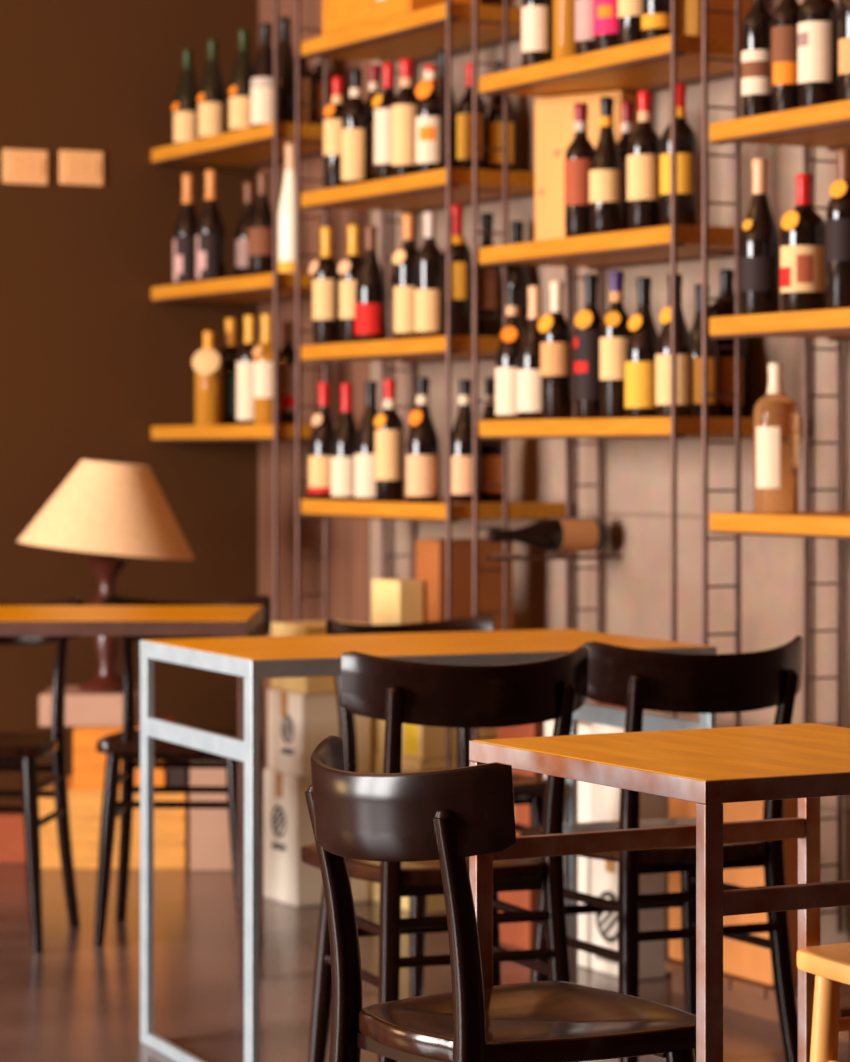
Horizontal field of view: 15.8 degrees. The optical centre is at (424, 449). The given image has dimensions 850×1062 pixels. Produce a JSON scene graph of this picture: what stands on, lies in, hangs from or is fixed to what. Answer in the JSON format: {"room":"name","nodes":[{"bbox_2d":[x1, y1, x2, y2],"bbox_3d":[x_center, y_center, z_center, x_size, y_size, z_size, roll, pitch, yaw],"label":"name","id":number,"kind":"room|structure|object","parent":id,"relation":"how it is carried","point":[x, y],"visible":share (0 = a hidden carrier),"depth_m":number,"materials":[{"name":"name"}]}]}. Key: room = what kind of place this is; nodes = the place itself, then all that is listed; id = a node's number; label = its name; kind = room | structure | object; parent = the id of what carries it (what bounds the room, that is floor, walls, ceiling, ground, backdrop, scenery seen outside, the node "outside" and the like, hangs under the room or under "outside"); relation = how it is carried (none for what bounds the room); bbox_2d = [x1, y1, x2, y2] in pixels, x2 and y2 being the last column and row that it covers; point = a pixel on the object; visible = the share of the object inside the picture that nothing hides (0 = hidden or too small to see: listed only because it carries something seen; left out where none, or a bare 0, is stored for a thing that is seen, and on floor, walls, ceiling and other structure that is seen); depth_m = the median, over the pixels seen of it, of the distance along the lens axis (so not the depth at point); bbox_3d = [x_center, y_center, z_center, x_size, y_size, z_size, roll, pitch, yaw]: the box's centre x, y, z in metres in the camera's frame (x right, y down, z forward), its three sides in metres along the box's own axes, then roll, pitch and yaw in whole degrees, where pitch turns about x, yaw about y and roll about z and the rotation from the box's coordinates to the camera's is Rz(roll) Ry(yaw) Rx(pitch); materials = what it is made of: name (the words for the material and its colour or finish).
{"room":"bar","nodes":[
{"label":"bar","id":0,"kind":"room"},
{"bbox_2d":[0,0,258,804],"bbox_3d":[-3.667,-0.530,7.615,7.075,3.300,0.200,0,0,-28],"label":"wall","id":1,"kind":"structure","parent":0,"point":[89,363],"depth_m":8.96,"materials":[{"name":"brown paint"}]},
{"bbox_2d":[3,148,47,184],"bbox_3d":[-1.149,-0.815,8.834,0.136,0.100,0.010,0,0,-28],"label":"switch plate","id":2,"kind":"object","parent":1,"relation":"attached to","point":[20,166],"visible":1,"depth_m":8.83,"materials":[{"name":"beige plastic"}]},
{"bbox_2d":[60,150,102,185],"bbox_3d":[-0.997,-0.819,8.915,0.136,0.100,0.010,0,0,-28],"label":"switch plate","id":3,"kind":"object","parent":1,"relation":"attached to","point":[77,167],"visible":1,"depth_m":8.91,"materials":[{"name":"beige plastic"}]},
{"bbox_2d":[259,0,369,768],"bbox_3d":[-0.326,-0.530,8.864,0.003,3.300,0.728,0,0,-28],"label":"wall","id":4,"kind":"structure","parent":0,"point":[348,538],"depth_m":8.87,"materials":[{"name":"beige wood"}]},
{"bbox_2d":[0,860,849,1061],"bbox_3d":[-0.957,1.170,2.518,7.475,0.100,11.745,0,0,-28],"label":"floor","id":5,"kind":"structure","parent":0,"point":[76,999],"depth_m":6.48,"materials":[{"name":"concrete"}]},
{"bbox_2d":[0,805,25,863],"bbox_3d":[-1.173,1.054,8.425,0.190,0.130,0.250,0,0,0],"label":"box","id":6,"kind":"object","parent":5,"relation":"on","point":[12,838],"visible":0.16,"depth_m":8.30,"materials":[{"name":"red cardboard"}]},
{"bbox_2d":[0,597,82,952],"bbox_3d":[-1.006,0.733,7.058,0.398,0.780,0.430,0,0,6],"label":"dining chair","id":7,"kind":"object","parent":5,"relation":"on","point":[19,751],"visible":0.86,"depth_m":7.15,"materials":[{"name":"black wood"}]},
{"bbox_2d":[38,776,189,867],"bbox_3d":[-0.843,1.015,8.400,0.402,0.210,0.360,0,0,0],"label":"crate","id":8,"kind":"object","parent":5,"relation":"on","point":[171,826],"visible":0.35,"depth_m":8.22,"materials":[{"name":"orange wood"}]},
{"bbox_2d":[73,716,174,788],"bbox_3d":[-0.822,0.827,8.410,0.245,0.165,0.340,0,0,0],"label":"crate","id":9,"kind":"object","parent":8,"relation":"on","point":[88,764],"visible":0.42,"depth_m":8.24,"materials":[{"name":"orange wood"}]},
{"bbox_2d":[39,685,139,726],"bbox_3d":[-0.904,0.699,8.395,0.262,0.086,0.330,0,0,0],"label":"box","id":10,"kind":"object","parent":9,"relation":"on","point":[82,709],"visible":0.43,"depth_m":8.23,"materials":[{"name":"pink cardboard"}]},
{"bbox_2d":[17,459,194,691],"bbox_3d":[-0.869,0.340,8.370,0.484,0.629,0.485,0,0,-28],"label":"table lamp","id":11,"kind":"object","parent":10,"relation":"on","point":[110,510],"visible":0.84,"depth_m":8.25,"materials":[{"name":"beige fabric"}]},
{"bbox_2d":[0,606,263,982],"bbox_3d":[-0.847,0.740,6.770,0.950,0.761,0.640,0,0,0],"label":"bistro table","id":12,"kind":"object","parent":5,"relation":"on","point":[240,621],"visible":0.73,"depth_m":6.46,"materials":[{"name":"orange wood"}]},
{"bbox_2d":[93,595,270,945],"bbox_3d":[-0.567,0.733,7.138,0.398,0.780,0.430,0,0,2],"label":"dining chair","id":13,"kind":"object","parent":5,"relation":"on","point":[124,745],"visible":0.48,"depth_m":6.97,"materials":[{"name":"black wood"}]},
{"bbox_2d":[190,768,231,870],"bbox_3d":[-0.557,0.969,8.260,0.135,0.300,0.200,0,0,0],"label":"box","id":14,"kind":"object","parent":5,"relation":"on","point":[210,850],"visible":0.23,"depth_m":8.16,"materials":[{"name":"pink cardboard"}]},
{"bbox_2d":[264,769,368,906],"bbox_3d":[-0.274,0.959,7.649,0.202,0.320,0.200,0,0,-28],"label":"carton","id":15,"kind":"object","parent":5,"relation":"on","point":[287,822],"visible":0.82,"depth_m":7.56,"materials":[{"name":"beige cardboard"}]},
{"bbox_2d":[268,689,370,775],"bbox_3d":[-0.264,0.698,7.631,0.192,0.200,0.200,0,0,-28],"label":"carton","id":16,"kind":"object","parent":15,"relation":"on","point":[298,723],"visible":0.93,"depth_m":7.55,"materials":[{"name":"beige cardboard"}]},
{"bbox_2d":[271,621,370,693],"bbox_3d":[-0.259,0.513,7.623,0.180,0.166,0.200,0,0,-28],"label":"carton","id":17,"kind":"object","parent":16,"relation":"on","point":[319,684],"visible":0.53,"depth_m":7.53,"materials":[{"name":"beige cardboard"}]},
{"bbox_2d":[369,751,456,913],"bbox_3d":[0.070,0.934,7.600,0.341,0.370,0.285,0,0,-28],"label":"carton","id":18,"kind":"object","parent":5,"relation":"on","point":[435,903],"visible":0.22,"depth_m":7.44,"materials":[{"name":"beige cardboard"}]},
{"bbox_2d":[371,718,496,759],"bbox_3d":[0.070,0.610,7.600,0.331,0.276,0.285,0,0,-28],"label":"carton","id":19,"kind":"object","parent":18,"relation":"on","point":[419,742],"visible":0.23,"depth_m":7.44,"materials":[{"name":"yellow cardboard"}]},
{"bbox_2d":[372,578,423,624],"bbox_3d":[-0.068,0.396,7.598,0.070,0.150,0.150,0,0,-28],"label":"box","id":20,"kind":"object","parent":19,"relation":"on","point":[394,600],"visible":0.65,"depth_m":7.54,"materials":[{"name":"beige cardboard"}]},
{"bbox_2d":[416,538,512,630],"bbox_3d":[0.097,0.346,7.602,0.210,0.250,0.125,0,0,-28],"label":"carton","id":21,"kind":"object","parent":19,"relation":"on","point":[430,553],"visible":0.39,"depth_m":7.55,"materials":[{"name":"cardboard"}]},
{"bbox_2d":[140,629,716,1061],"bbox_3d":[-0.003,0.740,5.711,0.905,0.761,0.610,0,0,-23],"label":"bistro table","id":22,"kind":"object","parent":5,"relation":"on","point":[251,658],"visible":0.73,"depth_m":5.63,"materials":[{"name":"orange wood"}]},
{"bbox_2d":[326,614,545,997],"bbox_3d":[0.026,0.733,6.203,0.398,0.780,0.430,0,0,-30],"label":"dining chair","id":23,"kind":"object","parent":5,"relation":"on","point":[527,789],"visible":0.22,"depth_m":6.23,"materials":[{"name":"black wood"}]},
{"bbox_2d":[301,646,588,1061],"bbox_3d":[0.029,0.720,5.005,0.422,0.806,0.437,0,0,-20],"label":"dining chair","id":24,"kind":"object","parent":5,"relation":"on","point":[396,692],"visible":0.62,"depth_m":4.84,"materials":[{"name":"brown wood"}]},
{"bbox_2d":[305,736,695,1061],"bbox_3d":[0.084,0.733,3.582,0.430,0.780,0.398,0,0,-31],"label":"dining chair","id":25,"kind":"object","parent":5,"relation":"on","point":[448,816],"visible":0.95,"depth_m":3.46,"materials":[{"name":"brown wood"}]},
{"bbox_2d":[498,804,537,949],"bbox_3d":[0.325,0.954,6.993,0.301,0.330,0.170,0,0,-28],"label":"carton","id":26,"kind":"object","parent":5,"relation":"on","point":[520,935],"visible":0.09,"depth_m":6.88,"materials":[{"name":"red cardboard"}]},
{"bbox_2d":[591,858,665,979],"bbox_3d":[0.433,0.979,6.562,0.090,0.280,0.168,0,0,-28],"label":"carton","id":27,"kind":"object","parent":5,"relation":"on","point":[604,874],"visible":0.48,"depth_m":6.52,"materials":[{"name":"white cardboard"}]},
{"bbox_2d":[593,723,663,821],"bbox_3d":[0.434,0.713,6.562,0.082,0.250,0.162,0,0,-28],"label":"carton","id":28,"kind":"object","parent":27,"relation":"on","point":[606,799],"visible":0.09,"depth_m":6.54,"materials":[{"name":"white cardboard"}]},
{"bbox_2d":[469,723,849,1061],"bbox_3d":[0.407,0.740,3.688,0.516,0.761,0.532,0,0,-28],"label":"bistro table","id":29,"kind":"object","parent":5,"relation":"on","point":[710,768],"visible":0.94,"depth_m":3.61,"materials":[{"name":"orange wood"}]},
{"bbox_2d":[520,635,802,1061],"bbox_3d":[0.409,0.720,5.266,0.422,0.806,0.437,0,0,-24],"label":"dining chair","id":30,"kind":"object","parent":5,"relation":"on","point":[637,680],"visible":0.59,"depth_m":5.10,"materials":[{"name":"black wood"}]},
{"bbox_2d":[665,960,849,1042],"bbox_3d":[0.824,1.087,6.161,0.420,0.065,0.620,0,0,-28],"label":"carton","id":31,"kind":"object","parent":5,"relation":"on","point":[755,998],"visible":0.3,"depth_m":6.08,"materials":[{"name":"brown cardboard"}]},
{"bbox_2d":[669,798,797,985],"bbox_3d":[0.622,0.869,6.216,0.067,0.370,0.380,0,0,-28],"label":"carton","id":32,"kind":"object","parent":31,"relation":"on","point":[740,959],"visible":0.2,"depth_m":6.11,"materials":[{"name":"cardboard"}]},
{"bbox_2d":[797,943,849,1061],"bbox_3d":[0.752,0.720,3.923,0.462,0.805,0.409,0,0,-28],"label":"stool","id":33,"kind":"object","parent":5,"relation":"on","point":[830,964],"visible":1,"depth_m":3.96,"materials":[{"name":"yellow wood"}]},
{"bbox_2d":[370,0,849,945],"bbox_3d":[0.518,-0.530,7.493,0.200,3.300,4.345,0,0,-28],"label":"wall","id":34,"kind":"structure","parent":0,"point":[636,473],"depth_m":7.14,"materials":[{"name":"tile"}]},
{"bbox_2d":[151,0,391,621],"bbox_3d":[-0.449,-0.400,8.705,0.362,2.860,0.876,0,0,-28],"label":"shelving unit","id":35,"kind":"object","parent":34,"relation":"attached to","point":[259,146],"visible":0.71,"depth_m":8.41,"materials":[{"name":"brown wood"}]},
{"bbox_2d":[173,174,198,283],"bbox_3d":[-0.687,-0.638,8.890,0.083,0.320,0.082,0,0,-28],"label":"wine bottle","id":36,"kind":"object","parent":35,"relation":"on","point":[185,231],"visible":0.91,"depth_m":8.86,"materials":[{"name":"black glass"}]},
{"bbox_2d":[172,49,199,143],"bbox_3d":[-0.688,-1.022,8.890,0.083,0.277,0.083,0,0,4],"label":"wine bottle","id":37,"kind":"object","parent":35,"relation":"on","point":[185,107],"visible":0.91,"depth_m":8.86,"materials":[{"name":"green glass"}]},
{"bbox_2d":[192,331,222,424],"bbox_3d":[-0.617,-0.204,8.750,0.080,0.268,0.098,0,0,6],"label":"wine bottle","id":38,"kind":"object","parent":35,"relation":"on","point":[207,363],"visible":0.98,"depth_m":8.72,"materials":[{"name":"orange glass"}]},
{"bbox_2d":[196,170,224,281],"bbox_3d":[-0.610,-0.637,8.746,0.083,0.318,0.082,0,0,-28],"label":"wine bottle","id":39,"kind":"object","parent":35,"relation":"on","point":[210,236],"visible":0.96,"depth_m":8.72,"materials":[{"name":"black glass"}]},
{"bbox_2d":[197,39,226,138],"bbox_3d":[-0.607,-1.026,8.732,0.090,0.285,0.082,0,0,-28],"label":"wine bottle","id":40,"kind":"object","parent":35,"relation":"on","point":[212,98],"visible":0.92,"depth_m":8.70,"materials":[{"name":"green glass"}]},
{"bbox_2d":[220,318,238,424],"bbox_3d":[-0.557,-0.224,8.818,0.074,0.308,0.074,0,0,-28],"label":"wine bottle","id":41,"kind":"object","parent":35,"relation":"on","point":[230,351],"visible":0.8,"depth_m":8.79,"materials":[{"name":"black glass"}]},
{"bbox_2d":[229,29,253,131],"bbox_3d":[-0.507,-1.027,8.545,0.089,0.288,0.082,0,0,-28],"label":"wine bottle","id":42,"kind":"object","parent":35,"relation":"on","point":[240,84],"visible":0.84,"depth_m":8.52,"materials":[{"name":"green glass"}]},
{"bbox_2d":[237,315,256,424],"bbox_3d":[-0.490,-0.223,8.588,0.074,0.306,0.074,0,0,-28],"label":"wine bottle","id":43,"kind":"object","parent":35,"relation":"on","point":[245,358],"visible":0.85,"depth_m":8.56,"materials":[{"name":"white glass"}]},
{"bbox_2d":[248,173,272,275],"bbox_3d":[-0.452,-0.625,8.560,0.082,0.293,0.082,0,0,-28],"label":"wine bottle","id":44,"kind":"object","parent":35,"relation":"on","point":[260,231],"visible":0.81,"depth_m":8.53,"materials":[{"name":"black glass"}]},
{"bbox_2d":[251,23,280,126],"bbox_3d":[-0.436,-1.026,8.420,0.083,0.287,0.083,0,0,-28],"label":"wine bottle","id":45,"kind":"object","parent":35,"relation":"on","point":[262,78],"visible":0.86,"depth_m":8.39,"materials":[{"name":"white glass"}]},
{"bbox_2d":[253,314,279,423],"bbox_3d":[-0.441,-0.223,8.487,0.083,0.304,0.074,0,0,-28],"label":"wine bottle","id":46,"kind":"object","parent":35,"relation":"on","point":[263,353],"visible":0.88,"depth_m":8.46,"materials":[{"name":"orange glass"}]},
{"bbox_2d":[278,17,294,122],"bbox_3d":[-0.390,-1.044,8.551,0.081,0.321,0.081,0,0,-28],"label":"wine bottle","id":47,"kind":"object","parent":35,"relation":"on","point":[286,60],"visible":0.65,"depth_m":8.52,"materials":[{"name":"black glass"}]},
{"bbox_2d":[279,321,300,423],"bbox_3d":[-0.382,-0.214,8.551,0.075,0.288,0.075,0,0,-28],"label":"wine bottle","id":48,"kind":"object","parent":35,"relation":"on","point":[287,353],"visible":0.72,"depth_m":8.52,"materials":[{"name":"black glass"}]},
{"bbox_2d":[278,143,303,272],"bbox_3d":[-0.367,-0.659,8.400,0.073,0.361,0.073,0,0,-28],"label":"wine bottle","id":49,"kind":"object","parent":35,"relation":"on","point":[286,216],"visible":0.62,"depth_m":8.38,"materials":[{"name":"white glass"}]},
{"bbox_2d":[295,0,573,768],"bbox_3d":[0.014,-0.400,7.834,0.362,2.860,0.852,0,0,-28],"label":"shelving unit","id":50,"kind":"object","parent":34,"relation":"attached to","point":[418,35],"visible":0.63,"depth_m":7.75,"materials":[{"name":"brown wood"}]},
{"bbox_2d":[308,382,335,498],"bbox_3d":[-0.266,-0.024,8.098,0.083,0.308,0.083,0,0,-28],"label":"wine bottle","id":51,"kind":"object","parent":50,"relation":"on","point":[320,443],"visible":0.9,"depth_m":8.07,"materials":[{"name":"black glass"}]},
{"bbox_2d":[309,227,339,344],"bbox_3d":[-0.263,-0.431,8.082,0.084,0.310,0.074,0,0,-28],"label":"wine bottle","id":52,"kind":"object","parent":50,"relation":"on","point":[326,276],"visible":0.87,"depth_m":8.06,"materials":[{"name":"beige glass"}]},
{"bbox_2d":[324,77,343,188],"bbox_3d":[-0.230,-0.827,8.026,0.080,0.294,0.074,0,0,-28],"label":"wine bottle","id":53,"kind":"object","parent":50,"relation":"on","point":[333,113],"visible":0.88,"depth_m":8.00,"materials":[{"name":"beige glass"}]},
{"bbox_2d":[331,383,358,499],"bbox_3d":[-0.203,-0.022,7.981,0.082,0.303,0.082,0,0,-28],"label":"wine bottle","id":54,"kind":"object","parent":50,"relation":"on","point":[344,440],"visible":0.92,"depth_m":7.95,"materials":[{"name":"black glass"}]},
{"bbox_2d":[338,225,362,342],"bbox_3d":[-0.189,-0.429,7.942,0.084,0.305,0.074,0,0,-28],"label":"wine bottle","id":55,"kind":"object","parent":50,"relation":"on","point":[349,268],"visible":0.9,"depth_m":7.92,"materials":[{"name":"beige glass"}]},
{"bbox_2d":[341,69,369,185],"bbox_3d":[-0.179,-0.832,7.935,0.074,0.303,0.074,0,0,-28],"label":"wine bottle","id":56,"kind":"object","parent":50,"relation":"on","point":[355,132],"visible":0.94,"depth_m":7.91,"materials":[{"name":"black glass"}]},
{"bbox_2d":[355,381,378,500],"bbox_3d":[-0.138,-0.023,7.842,0.082,0.305,0.082,0,0,-28],"label":"wine bottle","id":57,"kind":"object","parent":50,"relation":"on","point":[365,482],"visible":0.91,"depth_m":7.81,"materials":[{"name":"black glass"}]},
{"bbox_2d":[355,226,386,341],"bbox_3d":[-0.139,-0.424,7.859,0.082,0.296,0.082,0,0,-28],"label":"wine bottle","id":58,"kind":"object","parent":50,"relation":"on","point":[370,288],"visible":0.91,"depth_m":7.83,"materials":[{"name":"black glass"}]},
{"bbox_2d":[372,63,395,179],"bbox_3d":[-0.096,-0.835,7.860,0.082,0.310,0.074,0,0,-28],"label":"wine bottle","id":59,"kind":"object","parent":50,"relation":"on","point":[383,103],"visible":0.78,"depth_m":7.83,"materials":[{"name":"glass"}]},
{"bbox_2d":[374,379,403,501],"bbox_3d":[-0.093,-0.024,7.764,0.083,0.308,0.074,0,0,-28],"label":"wine bottle","id":60,"kind":"object","parent":50,"relation":"on","point":[389,432],"visible":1,"depth_m":7.74,"materials":[{"name":"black glass"}]},
{"bbox_2d":[322,0,479,35],"bbox_3d":[-0.069,-1.230,7.918,0.206,0.300,0.500,0,0,-28],"label":"case","id":61,"kind":"object","parent":50,"relation":"on","point":[337,15],"visible":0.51,"depth_m":7.88,"materials":[{"name":"orange wood"}]},
{"bbox_2d":[392,214,418,338],"bbox_3d":[-0.045,-0.433,7.672,0.084,0.313,0.074,0,0,-28],"label":"wine bottle","id":62,"kind":"object","parent":50,"relation":"on","point":[403,259],"visible":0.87,"depth_m":7.64,"materials":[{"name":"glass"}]},
{"bbox_2d":[392,59,419,176],"bbox_3d":[-0.045,-0.829,7.684,0.074,0.297,0.074,0,0,-28],"label":"wine bottle","id":63,"kind":"object","parent":50,"relation":"on","point":[405,101],"visible":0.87,"depth_m":7.65,"materials":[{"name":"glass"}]},
{"bbox_2d":[406,377,438,502],"bbox_3d":[-0.005,-0.025,7.609,0.082,0.310,0.082,0,0,-28],"label":"wine bottle","id":64,"kind":"object","parent":50,"relation":"on","point":[422,457],"visible":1,"depth_m":7.58,"materials":[{"name":"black glass"}]},
{"bbox_2d":[415,212,444,337],"bbox_3d":[0.012,-0.431,7.576,0.074,0.310,0.074,0,0,-28],"label":"wine bottle","id":65,"kind":"object","parent":50,"relation":"on","point":[429,261],"visible":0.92,"depth_m":7.55,"materials":[{"name":"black glass"}]},
{"bbox_2d":[416,65,445,172],"bbox_3d":[0.015,-0.814,7.572,0.074,0.268,0.074,0,0,-28],"label":"wine bottle","id":66,"kind":"object","parent":50,"relation":"on","point":[430,108],"visible":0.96,"depth_m":7.54,"materials":[{"name":"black glass"}]},
{"bbox_2d":[443,205,471,335],"bbox_3d":[0.079,-0.442,7.616,0.074,0.331,0.074,0,0,-28],"label":"wine bottle","id":67,"kind":"object","parent":50,"relation":"on","point":[461,253],"visible":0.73,"depth_m":7.59,"materials":[{"name":"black glass"}]},
{"bbox_2d":[452,379,480,502],"bbox_3d":[0.099,-0.022,7.588,0.082,0.304,0.082,0,0,-28],"label":"wine bottle","id":68,"kind":"object","parent":50,"relation":"on","point":[462,429],"visible":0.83,"depth_m":7.56,"materials":[{"name":"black glass"}]},
{"bbox_2d":[457,63,486,169],"bbox_3d":[0.118,-0.825,7.701,0.074,0.290,0.074,0,0,-28],"label":"wine bottle","id":69,"kind":"object","parent":50,"relation":"on","point":[464,111],"visible":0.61,"depth_m":7.68,"materials":[{"name":"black glass"}]},
{"bbox_2d":[478,213,501,335],"bbox_3d":[0.155,-0.434,7.674,0.074,0.315,0.074,0,0,-28],"label":"wine bottle","id":70,"kind":"object","parent":50,"relation":"on","point":[489,287],"visible":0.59,"depth_m":7.64,"materials":[{"name":"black glass"}]},
{"bbox_2d":[478,377,502,501],"bbox_3d":[0.164,-0.025,7.652,0.082,0.311,0.082,0,0,-28],"label":"wine bottle","id":71,"kind":"object","parent":50,"relation":"on","point":[491,455],"visible":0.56,"depth_m":7.62,"materials":[{"name":"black glass"}]},
{"bbox_2d":[487,61,517,170],"bbox_3d":[0.194,-0.830,7.733,0.082,0.299,0.082,0,0,-28],"label":"wine bottle","id":72,"kind":"object","parent":50,"relation":"on","point":[495,115],"visible":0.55,"depth_m":7.70,"materials":[{"name":"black glass"}]},
{"bbox_2d":[472,0,809,739],"bbox_3d":[0.477,-0.400,6.964,0.362,2.860,0.882,0,0,-28],"label":"shelving unit","id":73,"kind":"object","parent":34,"relation":"attached to","point":[661,63],"visible":0.55,"depth_m":6.96,"materials":[{"name":"brown wood"}]},
{"bbox_2d":[495,287,523,419],"bbox_3d":[0.206,-0.226,7.211,0.082,0.312,0.082,0,0,-28],"label":"wine bottle","id":74,"kind":"object","parent":73,"relation":"on","point":[512,334],"visible":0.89,"depth_m":7.18,"materials":[{"name":"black glass"}]},
{"bbox_2d":[517,286,541,419],"bbox_3d":[0.255,-0.225,7.120,0.082,0.309,0.082,0,0,-28],"label":"wine bottle","id":75,"kind":"object","parent":73,"relation":"on","point":[529,353],"visible":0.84,"depth_m":7.09,"materials":[{"name":"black glass"}]},
{"bbox_2d":[522,0,552,66],"bbox_3d":[0.261,-1.034,7.107,0.074,0.301,0.074,0,0,-28],"label":"wine bottle","id":76,"kind":"object","parent":73,"relation":"on","point":[537,15],"visible":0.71,"depth_m":7.08,"materials":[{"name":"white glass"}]},
{"bbox_2d":[488,517,608,551],"bbox_3d":[0.287,0.202,7.287,0.301,0.083,0.084,0,0,-28],"label":"wine bottle","id":77,"kind":"object","parent":73,"relation":"on","point":[558,534],"visible":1,"depth_m":7.27,"materials":[{"name":"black glass"}]},
{"bbox_2d":[538,281,572,418],"bbox_3d":[0.298,-0.228,7.029,0.084,0.316,0.074,0,0,-28],"label":"wine bottle","id":78,"kind":"object","parent":73,"relation":"on","point":[556,332],"visible":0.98,"depth_m":7.00,"materials":[{"name":"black glass"}]},
{"bbox_2d":[553,0,575,59],"bbox_3d":[0.331,-1.034,7.066,0.073,0.301,0.073,0,0,-28],"label":"wine bottle","id":79,"kind":"object","parent":73,"relation":"on","point":[564,44],"visible":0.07,"depth_m":7.03,"materials":[{"name":"orange glass"}]},
{"bbox_2d":[565,103,594,237],"bbox_3d":[0.355,-0.634,6.999,0.074,0.312,0.074,0,0,-28],"label":"wine bottle","id":80,"kind":"object","parent":73,"relation":"on","point":[579,154],"visible":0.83,"depth_m":6.97,"materials":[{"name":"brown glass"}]},
{"bbox_2d":[535,90,637,240],"bbox_3d":[0.381,-0.659,7.274,0.250,0.362,0.081,0,0,38],"label":"case","id":81,"kind":"object","parent":73,"relation":"on","point":[554,115],"visible":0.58,"depth_m":7.28,"materials":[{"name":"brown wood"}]},
{"bbox_2d":[574,274,602,418],"bbox_3d":[0.370,-0.232,6.894,0.083,0.324,0.077,0,0,-28],"label":"wine bottle","id":82,"kind":"object","parent":73,"relation":"on","point":[587,332],"visible":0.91,"depth_m":6.87,"materials":[{"name":"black glass"}]},
{"bbox_2d":[589,97,623,234],"bbox_3d":[0.409,-0.635,6.898,0.078,0.314,0.078,0,0,-28],"label":"wine bottle","id":83,"kind":"object","parent":73,"relation":"on","point":[606,173],"visible":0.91,"depth_m":6.87,"materials":[{"name":"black glass"}]},
{"bbox_2d":[600,271,630,417],"bbox_3d":[0.424,-0.233,6.797,0.078,0.326,0.078,0,0,-28],"label":"wine bottle","id":84,"kind":"object","parent":73,"relation":"on","point":[615,331],"visible":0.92,"depth_m":6.77,"materials":[{"name":"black glass"}]},
{"bbox_2d":[625,277,658,417],"bbox_3d":[0.478,-0.224,6.700,0.082,0.307,0.082,0,0,-28],"label":"wine bottle","id":85,"kind":"object","parent":73,"relation":"on","point":[640,364],"visible":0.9,"depth_m":6.67,"materials":[{"name":"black glass"}]},
{"bbox_2d":[627,91,660,229],"bbox_3d":[0.484,-0.634,6.757,0.078,0.311,0.078,0,0,-28],"label":"wine bottle","id":86,"kind":"object","parent":73,"relation":"on","point":[644,145],"visible":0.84,"depth_m":6.73,"materials":[{"name":"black glass"}]},
{"bbox_2d":[656,274,693,416],"bbox_3d":[0.536,-0.224,6.590,0.082,0.307,0.082,0,0,-28],"label":"wine bottle","id":87,"kind":"object","parent":73,"relation":"on","point":[685,350],"visible":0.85,"depth_m":6.56,"materials":[{"name":"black glass"}]},
{"bbox_2d":[660,84,696,225],"bbox_3d":[0.552,-0.636,6.672,0.081,0.316,0.081,0,0,-28],"label":"wine bottle","id":88,"kind":"object","parent":73,"relation":"on","point":[686,136],"visible":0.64,"depth_m":6.64,"materials":[{"name":"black glass"}]},
{"bbox_2d":[690,284,719,416],"bbox_3d":[0.609,-0.217,6.755,0.082,0.294,0.082,0,0,-28],"label":"wine bottle","id":89,"kind":"object","parent":73,"relation":"on","point":[696,331],"visible":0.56,"depth_m":6.72,"materials":[{"name":"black glass"}]},
{"bbox_2d":[677,0,751,38],"bbox_3d":[0.644,-0.984,6.804,0.154,0.200,0.120,0,0,-28],"label":"case","id":90,"kind":"object","parent":73,"relation":"on","point":[689,12],"visible":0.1,"depth_m":6.75,"materials":[{"name":"brown wood"}]},
{"bbox_2d":[709,269,749,416],"bbox_3d":[0.672,-0.236,6.837,0.105,0.332,0.105,0,0,-28],"label":"wine bottle","id":91,"kind":"object","parent":73,"relation":"on","point":[719,308],"visible":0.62,"depth_m":6.79,"materials":[{"name":"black glass"}]},
{"bbox_2d":[702,0,849,932],"bbox_3d":[0.943,-0.400,6.086,0.362,2.860,0.894,0,0,-28],"label":"shelving unit","id":92,"kind":"object","parent":34,"relation":"attached to","point":[827,125],"visible":0.7,"depth_m":6.39,"materials":[{"name":"brown wood"}]},
{"bbox_2d":[741,0,772,117],"bbox_3d":[0.686,-0.836,6.308,0.071,0.311,0.071,0,0,-28],"label":"wine bottle","id":93,"kind":"object","parent":92,"relation":"on","point":[757,23],"visible":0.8,"depth_m":6.28,"materials":[{"name":"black glass"}]},
{"bbox_2d":[739,159,780,314],"bbox_3d":[0.687,-0.437,6.305,0.087,0.321,0.085,0,0,-28],"label":"wine bottle","id":94,"kind":"object","parent":92,"relation":"on","point":[759,260],"visible":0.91,"depth_m":6.28,"materials":[{"name":"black glass"}]},
{"bbox_2d":[754,363,797,512],"bbox_3d":[0.723,-0.024,6.328,0.093,0.308,0.092,0,0,-28],"label":"wine bottle","id":95,"kind":"object","parent":92,"relation":"on","point":[775,413],"visible":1,"depth_m":6.29,"materials":[{"name":"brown glass"}]},
{"bbox_2d":[771,0,799,112],"bbox_3d":[0.736,-0.836,6.213,0.071,0.311,0.071,0,0,-28],"label":"wine bottle","id":96,"kind":"object","parent":92,"relation":"on","point":[784,30],"visible":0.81,"depth_m":6.18,"materials":[{"name":"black glass"}]},
{"bbox_2d":[780,174,826,311],"bbox_3d":[0.757,-0.415,6.165,0.103,0.278,0.093,0,0,-28],"label":"wine bottle","id":97,"kind":"object","parent":92,"relation":"on","point":[803,230],"visible":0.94,"depth_m":6.13,"materials":[{"name":"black glass"}]},
{"bbox_2d":[798,0,838,107],"bbox_3d":[0.785,-0.836,6.121,0.084,0.311,0.083,0,0,-28],"label":"wine bottle","id":98,"kind":"object","parent":92,"relation":"on","point":[818,20],"visible":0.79,"depth_m":6.09,"materials":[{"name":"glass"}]},
{"bbox_2d":[826,149,849,308],"bbox_3d":[0.827,-0.434,6.044,0.074,0.316,0.074,0,0,-28],"label":"wine bottle","id":99,"kind":"object","parent":92,"relation":"on","point":[838,207],"visible":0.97,"depth_m":6.02,"materials":[{"name":"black glass"}]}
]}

